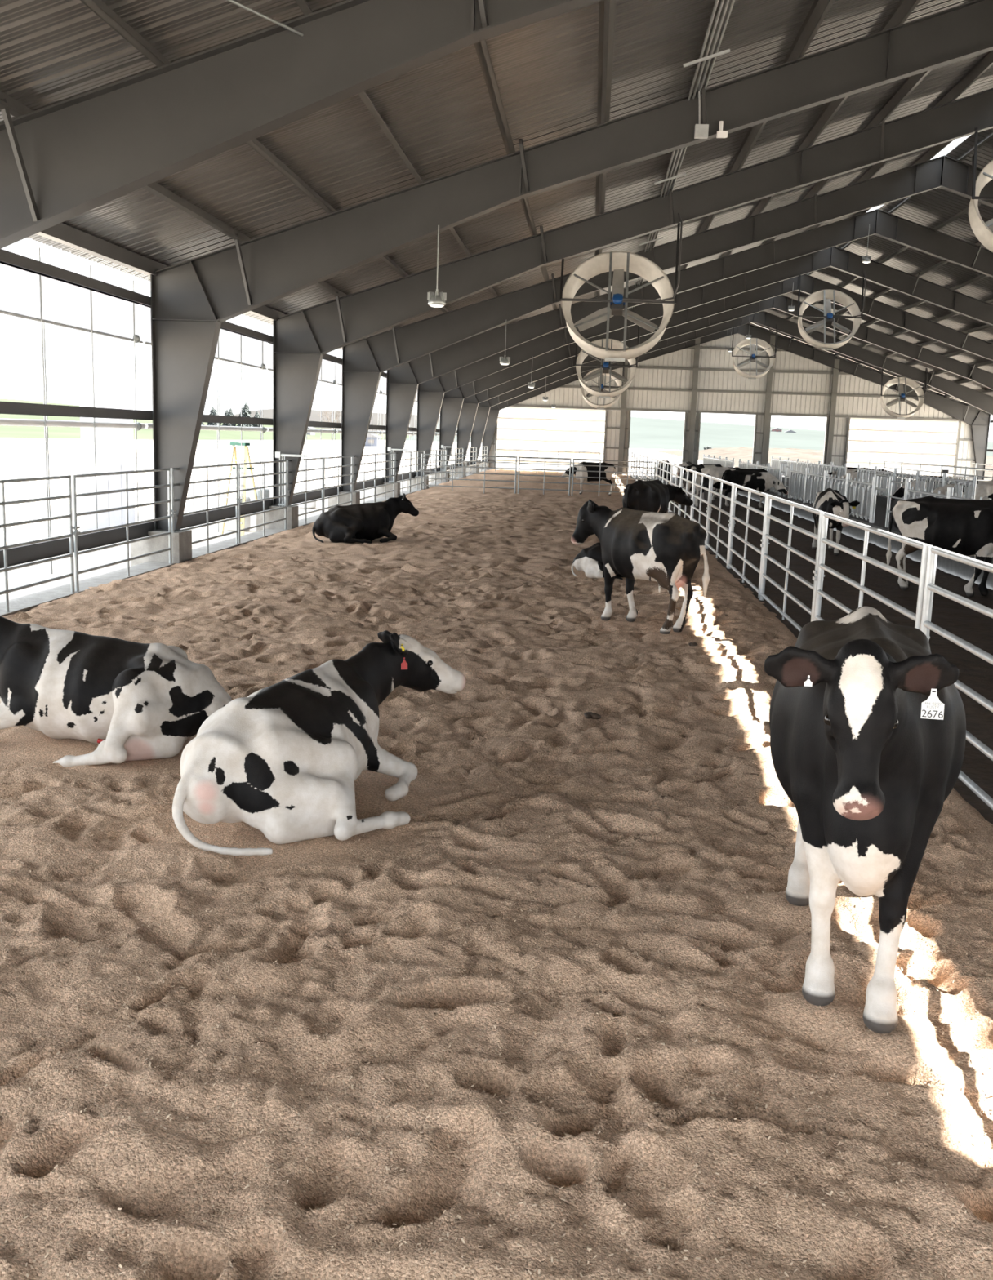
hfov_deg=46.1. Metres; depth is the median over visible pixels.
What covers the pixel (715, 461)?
panel
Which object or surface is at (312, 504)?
barrel
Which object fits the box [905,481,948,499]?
panel
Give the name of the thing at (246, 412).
conifer
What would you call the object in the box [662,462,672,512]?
fence panel
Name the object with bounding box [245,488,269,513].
barrel
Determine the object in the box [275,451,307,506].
outlet riser
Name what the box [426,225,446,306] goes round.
lamp
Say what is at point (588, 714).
dung
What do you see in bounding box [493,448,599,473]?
gate
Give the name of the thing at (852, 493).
panel
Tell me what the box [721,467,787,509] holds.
cow
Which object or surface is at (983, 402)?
frame
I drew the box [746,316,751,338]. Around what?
lamp
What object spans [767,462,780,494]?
panel
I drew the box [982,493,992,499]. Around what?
cow
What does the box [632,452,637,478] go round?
fence panel
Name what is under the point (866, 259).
lamp
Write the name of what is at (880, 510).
floor
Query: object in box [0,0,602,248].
roof beam
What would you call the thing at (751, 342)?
fan
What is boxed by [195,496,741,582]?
bedding
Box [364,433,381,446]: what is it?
shed
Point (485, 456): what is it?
fence panel
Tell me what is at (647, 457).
fence panel
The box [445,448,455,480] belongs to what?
fence panel
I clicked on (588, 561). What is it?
cow
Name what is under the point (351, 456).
fence panel
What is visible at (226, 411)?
conifer
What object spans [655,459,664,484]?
fence panel
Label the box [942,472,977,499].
panel
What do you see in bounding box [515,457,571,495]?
fence panel
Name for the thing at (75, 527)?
fence panel
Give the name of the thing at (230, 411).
conifer
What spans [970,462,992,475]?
rail
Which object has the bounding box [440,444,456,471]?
outlet riser
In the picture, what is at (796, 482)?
panel
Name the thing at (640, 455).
fence panel
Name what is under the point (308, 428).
shed
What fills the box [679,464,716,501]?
cow
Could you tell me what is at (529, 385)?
lamp
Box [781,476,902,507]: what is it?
trim
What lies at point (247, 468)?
shelf
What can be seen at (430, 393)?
frame
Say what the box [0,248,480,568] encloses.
wall
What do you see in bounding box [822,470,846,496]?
panel
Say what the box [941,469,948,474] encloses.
post
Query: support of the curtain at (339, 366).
attached to the wall at (42, 550)
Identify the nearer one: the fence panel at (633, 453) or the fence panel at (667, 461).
the fence panel at (667, 461)
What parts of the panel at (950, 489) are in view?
post, rail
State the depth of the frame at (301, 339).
25.69 m
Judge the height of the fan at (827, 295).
3.289 m
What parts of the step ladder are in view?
rail, rail, rail, rail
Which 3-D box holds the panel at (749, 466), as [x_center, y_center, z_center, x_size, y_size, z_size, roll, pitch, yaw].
[11.194,-7.223,51.085,0.155,1.250,3.090,3,10,4]
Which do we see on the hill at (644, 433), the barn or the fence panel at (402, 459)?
the barn
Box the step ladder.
[220,442,257,535]
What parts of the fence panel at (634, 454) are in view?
post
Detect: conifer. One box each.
[206,405,214,425]
[209,408,221,426]
[221,408,228,426]
[223,408,236,426]
[237,402,253,426]
[252,411,262,426]
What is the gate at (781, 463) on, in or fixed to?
on the curb
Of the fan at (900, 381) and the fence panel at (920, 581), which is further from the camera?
the fan at (900, 381)
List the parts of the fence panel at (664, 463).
post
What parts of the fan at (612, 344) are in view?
drop rod, blade, guard plate, motor mount, motor, blade, drop rod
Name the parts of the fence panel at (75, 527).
post, rail, rail, rail, rail, rail, rail, post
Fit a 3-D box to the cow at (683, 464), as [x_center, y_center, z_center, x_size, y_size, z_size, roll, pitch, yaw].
[8.367,-7.223,51.975,0.772,1.435,2.381,7,11,24]
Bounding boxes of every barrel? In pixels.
[224,495,250,530]
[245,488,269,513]
[297,491,315,507]
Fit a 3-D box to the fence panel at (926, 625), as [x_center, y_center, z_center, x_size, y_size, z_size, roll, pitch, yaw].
[3.180,0.437,7.098,0.121,1.646,4.186,3,10,4]
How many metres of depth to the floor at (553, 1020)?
4.93 m
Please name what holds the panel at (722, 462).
on the curb
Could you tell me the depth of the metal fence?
18.70 m
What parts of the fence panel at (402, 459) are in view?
post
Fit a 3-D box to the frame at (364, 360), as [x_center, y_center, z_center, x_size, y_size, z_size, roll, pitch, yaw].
[11.919,-7.679,32.499,33.520,11.010,0.769,3,10,4]
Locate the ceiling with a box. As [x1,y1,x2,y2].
[0,0,992,414]
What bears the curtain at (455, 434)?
attached to the wall at (42, 550)
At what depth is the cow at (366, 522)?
24.13 m
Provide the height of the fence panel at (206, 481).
1.660 m
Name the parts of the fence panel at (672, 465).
post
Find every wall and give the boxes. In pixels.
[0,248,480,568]
[487,322,986,479]
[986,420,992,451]
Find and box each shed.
[306,426,315,435]
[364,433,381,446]
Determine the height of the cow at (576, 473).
1.335 m
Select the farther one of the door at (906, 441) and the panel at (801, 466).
the door at (906, 441)
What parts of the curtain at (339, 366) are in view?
cord, cord, cord, cord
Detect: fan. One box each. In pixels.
[559,213,682,361]
[574,324,639,398]
[580,361,624,408]
[731,324,777,379]
[797,268,866,350]
[880,368,928,418]
[968,127,992,252]
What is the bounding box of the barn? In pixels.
[771,427,782,431]
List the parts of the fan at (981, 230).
drop rod, drop rod, blade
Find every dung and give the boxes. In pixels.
[583,711,600,719]
[688,642,697,646]
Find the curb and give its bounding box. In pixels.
[737,489,992,590]
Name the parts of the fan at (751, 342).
drop rod, blade, blade, blade, drop rod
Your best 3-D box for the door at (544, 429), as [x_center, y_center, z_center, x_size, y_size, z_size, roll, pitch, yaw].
[3.615,-13.384,78.234,7.160,4.260,0.050,3,10,4]
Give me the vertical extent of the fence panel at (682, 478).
1.646 m
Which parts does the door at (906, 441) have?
panel, panel, panel, panel, panel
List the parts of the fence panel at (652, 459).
post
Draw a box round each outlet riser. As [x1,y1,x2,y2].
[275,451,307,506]
[386,447,408,482]
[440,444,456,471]
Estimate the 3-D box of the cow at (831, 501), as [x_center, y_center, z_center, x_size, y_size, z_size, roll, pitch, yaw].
[7.255,-2.560,25.246,0.771,1.387,2.150,3,10,7]
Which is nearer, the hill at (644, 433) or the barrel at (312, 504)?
the barrel at (312, 504)
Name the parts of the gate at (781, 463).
post, post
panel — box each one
[0,475,74,612]
[68,467,171,591]
[167,463,238,562]
[235,460,286,543]
[285,457,323,523]
[320,455,352,511]
[350,453,375,503]
[375,452,395,502]
[392,451,411,494]
[408,450,424,490]
[418,453,516,493]
[424,449,436,486]
[434,448,446,483]
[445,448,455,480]
[454,448,463,478]
[462,447,470,475]
[468,446,476,475]
[475,446,482,472]
[480,445,487,471]
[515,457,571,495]
[630,451,634,476]
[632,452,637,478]
[635,453,639,480]
[638,453,644,478]
[641,455,648,480]
[645,456,653,480]
[649,457,657,480]
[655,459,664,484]
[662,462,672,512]
[668,464,682,515]
[678,467,695,519]
[690,471,711,546]
[702,453,707,464]
[705,476,735,567]
[707,454,713,464]
[712,455,719,464]
[718,456,725,466]
[724,457,734,467]
[727,484,769,598]
[737,458,747,468]
[746,460,756,469]
[756,461,768,471]
[759,494,826,631]
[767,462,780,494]
[770,456,779,468]
[778,457,787,476]
[786,457,796,476]
[787,466,805,502]
[795,458,807,477]
[803,467,824,504]
[806,459,818,479]
[813,512,932,638]
[817,461,831,482]
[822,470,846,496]
[829,462,846,483]
[844,473,874,522]
[856,464,875,489]
[874,466,894,496]
[892,468,917,497]
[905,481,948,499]
[915,470,946,497]
[920,546,992,809]
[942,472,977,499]
[947,487,991,499]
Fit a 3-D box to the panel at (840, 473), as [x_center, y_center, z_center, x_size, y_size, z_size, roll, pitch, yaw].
[15.774,-7.561,53.912,0.155,1.250,3.090,3,10,4]
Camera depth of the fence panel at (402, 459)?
43.32 m
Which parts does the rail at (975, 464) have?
rail, rail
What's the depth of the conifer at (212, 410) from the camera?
302.81 m
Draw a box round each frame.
[130,0,992,565]
[256,88,992,531]
[327,155,992,511]
[376,208,992,497]
[406,246,992,489]
[431,274,992,483]
[450,294,992,477]
[466,311,992,472]
[479,324,990,480]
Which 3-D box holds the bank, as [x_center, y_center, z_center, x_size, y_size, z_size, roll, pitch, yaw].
[115.371,-29.377,199.324,182.000,1.953,220.000,3,10,4]
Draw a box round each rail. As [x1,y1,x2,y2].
[865,459,992,479]
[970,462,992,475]
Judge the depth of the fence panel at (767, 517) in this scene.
15.35 m
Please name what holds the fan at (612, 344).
hanging from the frame at (430, 393)
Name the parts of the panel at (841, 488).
post, rail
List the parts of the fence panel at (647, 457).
post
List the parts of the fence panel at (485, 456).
post, rail, rail, rail, rail, rail, rail, post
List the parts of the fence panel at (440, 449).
post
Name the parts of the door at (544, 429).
panel, panel, panel, panel, panel, panel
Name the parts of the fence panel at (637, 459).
post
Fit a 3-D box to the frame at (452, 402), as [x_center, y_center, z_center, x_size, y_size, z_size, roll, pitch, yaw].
[13.708,-11.469,54.473,33.520,11.010,0.769,3,10,4]
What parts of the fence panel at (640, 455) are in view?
post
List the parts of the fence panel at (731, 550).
post, rail, rail, rail, rail, rail, rail, post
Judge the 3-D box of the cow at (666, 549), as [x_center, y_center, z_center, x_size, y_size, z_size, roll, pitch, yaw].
[1.708,-0.923,14.312,0.762,1.509,2.206,-4,12,-32]
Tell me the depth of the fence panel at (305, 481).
28.56 m
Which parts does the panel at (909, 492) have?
post, rail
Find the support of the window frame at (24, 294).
attached to the wall at (42, 550)
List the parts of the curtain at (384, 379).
cord, cord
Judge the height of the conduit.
0.281 m
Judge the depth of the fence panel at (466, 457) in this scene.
65.78 m
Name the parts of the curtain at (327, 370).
cord, cord, cord, cord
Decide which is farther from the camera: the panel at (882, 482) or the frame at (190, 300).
the panel at (882, 482)
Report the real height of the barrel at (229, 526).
0.800 m
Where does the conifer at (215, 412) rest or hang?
on the hill at (6, 431)
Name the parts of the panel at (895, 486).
post, rail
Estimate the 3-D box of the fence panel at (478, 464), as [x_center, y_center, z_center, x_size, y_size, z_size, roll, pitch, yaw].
[-1.077,-11.173,72.464,0.121,1.660,3.707,3,10,4]
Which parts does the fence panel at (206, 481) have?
post, rail, rail, rail, rail, rail, rail, post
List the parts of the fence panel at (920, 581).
rail, post, rail, rail, rail, rail, post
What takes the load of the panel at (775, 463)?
on the trim at (882, 500)
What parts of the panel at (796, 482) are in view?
post, rail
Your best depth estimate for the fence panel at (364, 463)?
35.95 m
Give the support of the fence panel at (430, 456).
on the floor at (553, 1020)
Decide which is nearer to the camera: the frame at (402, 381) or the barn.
the frame at (402, 381)
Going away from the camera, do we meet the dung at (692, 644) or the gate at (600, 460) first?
the dung at (692, 644)
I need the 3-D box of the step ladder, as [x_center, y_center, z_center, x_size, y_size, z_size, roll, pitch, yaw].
[-5.832,-3.464,26.747,0.616,2.103,0.942,5,10,18]
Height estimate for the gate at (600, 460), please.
1.561 m
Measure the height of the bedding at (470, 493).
0.252 m
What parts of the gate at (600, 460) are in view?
post, rail, rail, rail, rail, rail, rail, post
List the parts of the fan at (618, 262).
drop rod, blade, guard plate, motor mount, motor, blade, blade, drop rod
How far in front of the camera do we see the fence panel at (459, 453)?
61.56 m
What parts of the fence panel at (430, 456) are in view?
post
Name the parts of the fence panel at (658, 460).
post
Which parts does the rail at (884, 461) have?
rail, rail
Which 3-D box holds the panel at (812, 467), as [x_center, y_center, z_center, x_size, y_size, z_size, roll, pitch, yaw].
[16.270,-8.612,60.002,0.155,1.250,3.090,3,10,4]
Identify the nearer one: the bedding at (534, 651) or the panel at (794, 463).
the bedding at (534, 651)
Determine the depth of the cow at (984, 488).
36.48 m
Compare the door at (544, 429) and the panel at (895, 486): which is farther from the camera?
the door at (544, 429)
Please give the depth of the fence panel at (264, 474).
24.80 m
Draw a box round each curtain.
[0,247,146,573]
[142,306,267,532]
[266,342,337,511]
[336,363,382,484]
[381,377,413,476]
[413,391,436,467]
[436,413,451,464]
[453,434,467,461]
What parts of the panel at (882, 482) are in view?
rail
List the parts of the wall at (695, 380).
wall panel, wall panel, wall panel, wall panel, door frame, wall panel, wall panel, wall panel, wall panel, wall panel, wall panel, wall panel, wall panel, wall panel, door frame, wall panel, wall panel, wall panel, wall panel, wall panel, wall panel, door frame, wall panel, wall panel, wall panel, wall panel, wall panel, wall panel, door frame, wall panel, wall panel, wall panel, wall panel, wall panel, wall panel, wall panel, wall panel, wall panel, wall panel, door frame, wall panel, wall panel, wall panel, wall panel, wall panel, wall panel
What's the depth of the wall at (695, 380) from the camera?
76.54 m
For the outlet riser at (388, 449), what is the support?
attached to the frame at (402, 381)
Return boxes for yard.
[0,437,497,602]
[627,448,783,476]
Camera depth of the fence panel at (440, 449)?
54.21 m
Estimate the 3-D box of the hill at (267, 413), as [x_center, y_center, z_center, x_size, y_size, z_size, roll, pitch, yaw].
[-119.440,-127.373,685.106,310.000,13.202,430.000,3,10,4]
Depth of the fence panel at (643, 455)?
58.59 m
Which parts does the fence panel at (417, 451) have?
post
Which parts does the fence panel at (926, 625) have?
post, rail, rail, rail, rail, rail, rail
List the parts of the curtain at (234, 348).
cord, cord, cord, cord, cord, cord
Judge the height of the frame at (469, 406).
11.010 m
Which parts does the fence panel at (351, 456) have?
post, rail, rail, rail, rail, rail, rail, post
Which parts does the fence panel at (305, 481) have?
post, rail, rail, rail, rail, rail, rail, post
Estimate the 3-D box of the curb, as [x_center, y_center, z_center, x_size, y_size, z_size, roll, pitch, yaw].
[10.020,-3.986,37.111,0.230,0.620,82.540,3,10,4]
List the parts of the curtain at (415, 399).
cord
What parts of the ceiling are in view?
roof panel, roof panel, roof panel, roof panel, roof panel, roof panel, roof panel, roof panel, roof panel, roof panel, roof panel, roof panel, roof panel, roof panel, roof panel, roof panel, roof panel, roof panel, roof panel, roof panel, roof panel, roof panel, roof panel, roof panel, roof panel, roof panel, roof panel, roof panel, roof panel, roof panel, roof panel, roof panel, roof panel, roof panel, roof panel, roof panel, roof panel, roof panel, roof panel, roof panel, roof panel, roof panel, roof panel, roof panel, roof panel, roof panel, roof panel, roof panel, roof panel, roof panel, roof panel, roof panel, roof panel, roof panel, roof panel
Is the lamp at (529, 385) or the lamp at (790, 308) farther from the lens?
the lamp at (790, 308)
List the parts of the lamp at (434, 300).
hanging rod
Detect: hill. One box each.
[0,398,411,439]
[233,408,439,435]
[405,416,992,456]
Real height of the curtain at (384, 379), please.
4.400 m
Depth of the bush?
368.21 m
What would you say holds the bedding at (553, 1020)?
on the floor at (553, 1020)
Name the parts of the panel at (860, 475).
post, rail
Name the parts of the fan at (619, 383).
blade, blade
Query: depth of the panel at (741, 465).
54.22 m
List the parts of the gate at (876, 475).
post, rail, rail, post, rail, rail, post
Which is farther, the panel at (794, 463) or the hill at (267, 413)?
the hill at (267, 413)
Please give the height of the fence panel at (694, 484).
1.646 m
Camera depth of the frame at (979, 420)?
75.58 m
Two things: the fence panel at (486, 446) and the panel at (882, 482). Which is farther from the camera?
the fence panel at (486, 446)
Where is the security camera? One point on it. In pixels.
(701, 131)
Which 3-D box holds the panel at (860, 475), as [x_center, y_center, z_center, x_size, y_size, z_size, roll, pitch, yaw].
[15.326,-6.613,48.411,0.155,1.250,3.090,3,10,4]
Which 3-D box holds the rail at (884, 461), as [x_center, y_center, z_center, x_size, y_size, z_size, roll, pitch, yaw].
[22.001,-6.811,52.007,0.070,1.650,48.000,3,10,4]
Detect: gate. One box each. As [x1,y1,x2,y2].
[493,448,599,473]
[570,458,656,496]
[777,462,792,496]
[870,473,909,527]
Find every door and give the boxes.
[496,406,605,471]
[846,417,957,481]
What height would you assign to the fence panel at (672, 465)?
1.646 m
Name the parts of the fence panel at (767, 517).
post, rail, rail, rail, rail, rail, rail, post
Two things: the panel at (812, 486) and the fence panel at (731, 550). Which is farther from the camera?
the panel at (812, 486)
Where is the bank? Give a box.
[648,446,992,479]
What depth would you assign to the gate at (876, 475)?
27.64 m
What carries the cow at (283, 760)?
on the floor at (553, 1020)
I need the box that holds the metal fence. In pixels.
[628,475,992,824]
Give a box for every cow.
[0,616,231,767]
[172,630,465,855]
[311,493,418,543]
[561,461,615,495]
[570,499,709,634]
[571,542,623,579]
[622,479,693,513]
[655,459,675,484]
[674,461,694,485]
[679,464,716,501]
[682,466,703,507]
[688,463,723,498]
[697,466,737,505]
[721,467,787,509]
[764,606,965,1033]
[811,488,859,555]
[819,466,871,480]
[836,468,893,497]
[885,496,992,596]
[890,475,961,499]
[932,479,992,499]
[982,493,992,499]
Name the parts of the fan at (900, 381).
drop rod, blade, blade, motor mount, blade, drop rod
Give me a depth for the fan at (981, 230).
24.77 m
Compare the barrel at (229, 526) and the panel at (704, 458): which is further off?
the panel at (704, 458)
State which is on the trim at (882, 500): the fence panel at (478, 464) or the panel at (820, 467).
the panel at (820, 467)
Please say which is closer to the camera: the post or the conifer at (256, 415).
the post
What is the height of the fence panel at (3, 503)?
1.660 m
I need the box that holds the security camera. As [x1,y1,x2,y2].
[693,75,727,138]
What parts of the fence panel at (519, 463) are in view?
post, rail, rail, rail, rail, rail, rail, post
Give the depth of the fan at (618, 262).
25.71 m
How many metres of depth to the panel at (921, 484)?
39.40 m
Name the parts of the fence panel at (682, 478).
post, rail, rail, rail, rail, post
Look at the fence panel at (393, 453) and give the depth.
39.50 m
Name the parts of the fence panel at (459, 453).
post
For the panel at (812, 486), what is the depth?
36.92 m
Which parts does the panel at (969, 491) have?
post, rail, post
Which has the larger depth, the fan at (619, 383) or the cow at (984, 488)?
the fan at (619, 383)
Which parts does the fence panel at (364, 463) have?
post, rail, rail, rail, rail, rail, post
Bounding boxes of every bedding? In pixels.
[0,724,992,1279]
[1,552,796,770]
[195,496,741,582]
[405,468,635,505]
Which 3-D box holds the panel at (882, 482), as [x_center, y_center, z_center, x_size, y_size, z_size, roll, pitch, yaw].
[15.078,-6.088,45.366,0.155,1.250,3.090,3,10,4]
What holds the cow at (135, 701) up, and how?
on the floor at (553, 1020)
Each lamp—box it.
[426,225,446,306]
[499,320,510,364]
[527,360,534,387]
[542,380,547,400]
[727,332,731,351]
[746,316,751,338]
[787,282,795,311]
[862,224,871,263]
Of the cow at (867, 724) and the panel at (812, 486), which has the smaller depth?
the cow at (867, 724)
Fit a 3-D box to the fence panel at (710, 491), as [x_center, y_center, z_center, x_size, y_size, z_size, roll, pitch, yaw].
[4.527,-2.416,23.640,0.121,1.646,4.186,3,10,4]
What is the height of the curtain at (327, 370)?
4.400 m
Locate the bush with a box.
[703,445,711,449]
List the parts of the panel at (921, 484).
post, rail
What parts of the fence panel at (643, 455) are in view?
post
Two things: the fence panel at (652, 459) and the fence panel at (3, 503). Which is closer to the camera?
the fence panel at (3, 503)
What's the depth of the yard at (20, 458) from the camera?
49.87 m
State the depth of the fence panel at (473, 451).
68.85 m
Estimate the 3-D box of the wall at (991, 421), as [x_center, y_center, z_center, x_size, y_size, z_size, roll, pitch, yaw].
[28.626,-6.266,35.244,0.100,1.990,81.982,3,10,4]
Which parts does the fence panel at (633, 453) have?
post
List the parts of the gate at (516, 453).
rail, rail, rail, rail, rail, rail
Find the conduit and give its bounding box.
[627,0,734,310]
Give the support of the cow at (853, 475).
on the floor
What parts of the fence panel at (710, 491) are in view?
post, rail, rail, rail, rail, rail, rail, post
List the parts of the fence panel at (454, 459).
post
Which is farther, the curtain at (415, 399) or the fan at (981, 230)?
the curtain at (415, 399)
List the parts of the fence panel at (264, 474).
post, rail, rail, rail, rail, rail, rail, post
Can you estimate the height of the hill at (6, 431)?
10.620 m
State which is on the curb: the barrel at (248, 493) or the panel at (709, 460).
the panel at (709, 460)
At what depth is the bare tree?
199.22 m
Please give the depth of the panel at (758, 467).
48.19 m
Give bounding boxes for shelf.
[231,466,253,469]
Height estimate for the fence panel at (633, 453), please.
1.646 m
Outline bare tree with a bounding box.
[317,409,340,444]
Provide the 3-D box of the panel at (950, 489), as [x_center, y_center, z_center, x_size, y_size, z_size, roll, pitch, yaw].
[8.787,-2.124,21.518,0.155,1.250,3.090,3,10,4]
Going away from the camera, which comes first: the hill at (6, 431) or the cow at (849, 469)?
the cow at (849, 469)
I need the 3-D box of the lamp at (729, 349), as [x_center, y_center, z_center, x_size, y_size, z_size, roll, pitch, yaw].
[15.192,-19.347,75.679,0.288,1.253,0.288,7,11,27]
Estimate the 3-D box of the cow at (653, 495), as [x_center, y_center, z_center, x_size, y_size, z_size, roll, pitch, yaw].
[3.334,-2.730,25.127,0.793,1.443,2.349,10,12,37]
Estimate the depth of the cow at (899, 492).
41.05 m
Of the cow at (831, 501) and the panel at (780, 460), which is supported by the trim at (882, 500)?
the panel at (780, 460)
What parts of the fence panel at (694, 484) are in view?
post, rail, rail, rail, rail, rail, post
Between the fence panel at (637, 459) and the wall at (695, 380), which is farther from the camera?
the wall at (695, 380)
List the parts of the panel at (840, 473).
post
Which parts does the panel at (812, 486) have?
post, rail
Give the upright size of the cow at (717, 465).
1.435 m
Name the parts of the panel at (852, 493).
post, rail, rail, post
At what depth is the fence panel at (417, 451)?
46.84 m
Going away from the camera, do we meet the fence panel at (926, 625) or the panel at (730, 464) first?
the fence panel at (926, 625)
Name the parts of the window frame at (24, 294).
cord, cord, cord, cord, cord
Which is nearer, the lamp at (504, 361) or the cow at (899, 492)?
the lamp at (504, 361)
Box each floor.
[0,468,992,1279]
[768,482,897,528]
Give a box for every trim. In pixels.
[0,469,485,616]
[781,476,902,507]
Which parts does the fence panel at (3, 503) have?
rail, rail, rail, rail, rail, rail, post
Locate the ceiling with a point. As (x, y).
(602, 61)
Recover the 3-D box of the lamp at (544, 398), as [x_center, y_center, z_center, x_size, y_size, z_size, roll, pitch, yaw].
[2.640,-13.496,62.529,0.288,1.323,0.288,7,11,27]
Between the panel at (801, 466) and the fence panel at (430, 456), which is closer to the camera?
the fence panel at (430, 456)
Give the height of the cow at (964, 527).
1.563 m
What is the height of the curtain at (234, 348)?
4.400 m
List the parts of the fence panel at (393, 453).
post, rail, rail, rail, rail, rail, rail, post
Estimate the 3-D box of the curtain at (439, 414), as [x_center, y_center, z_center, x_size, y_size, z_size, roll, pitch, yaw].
[-2.614,-10.623,59.809,0.181,4.400,7.356,3,10,4]
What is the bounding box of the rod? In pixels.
[226,0,303,35]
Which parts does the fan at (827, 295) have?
drop rod, blade, guard plate, blade, motor mount, motor, blade, drop rod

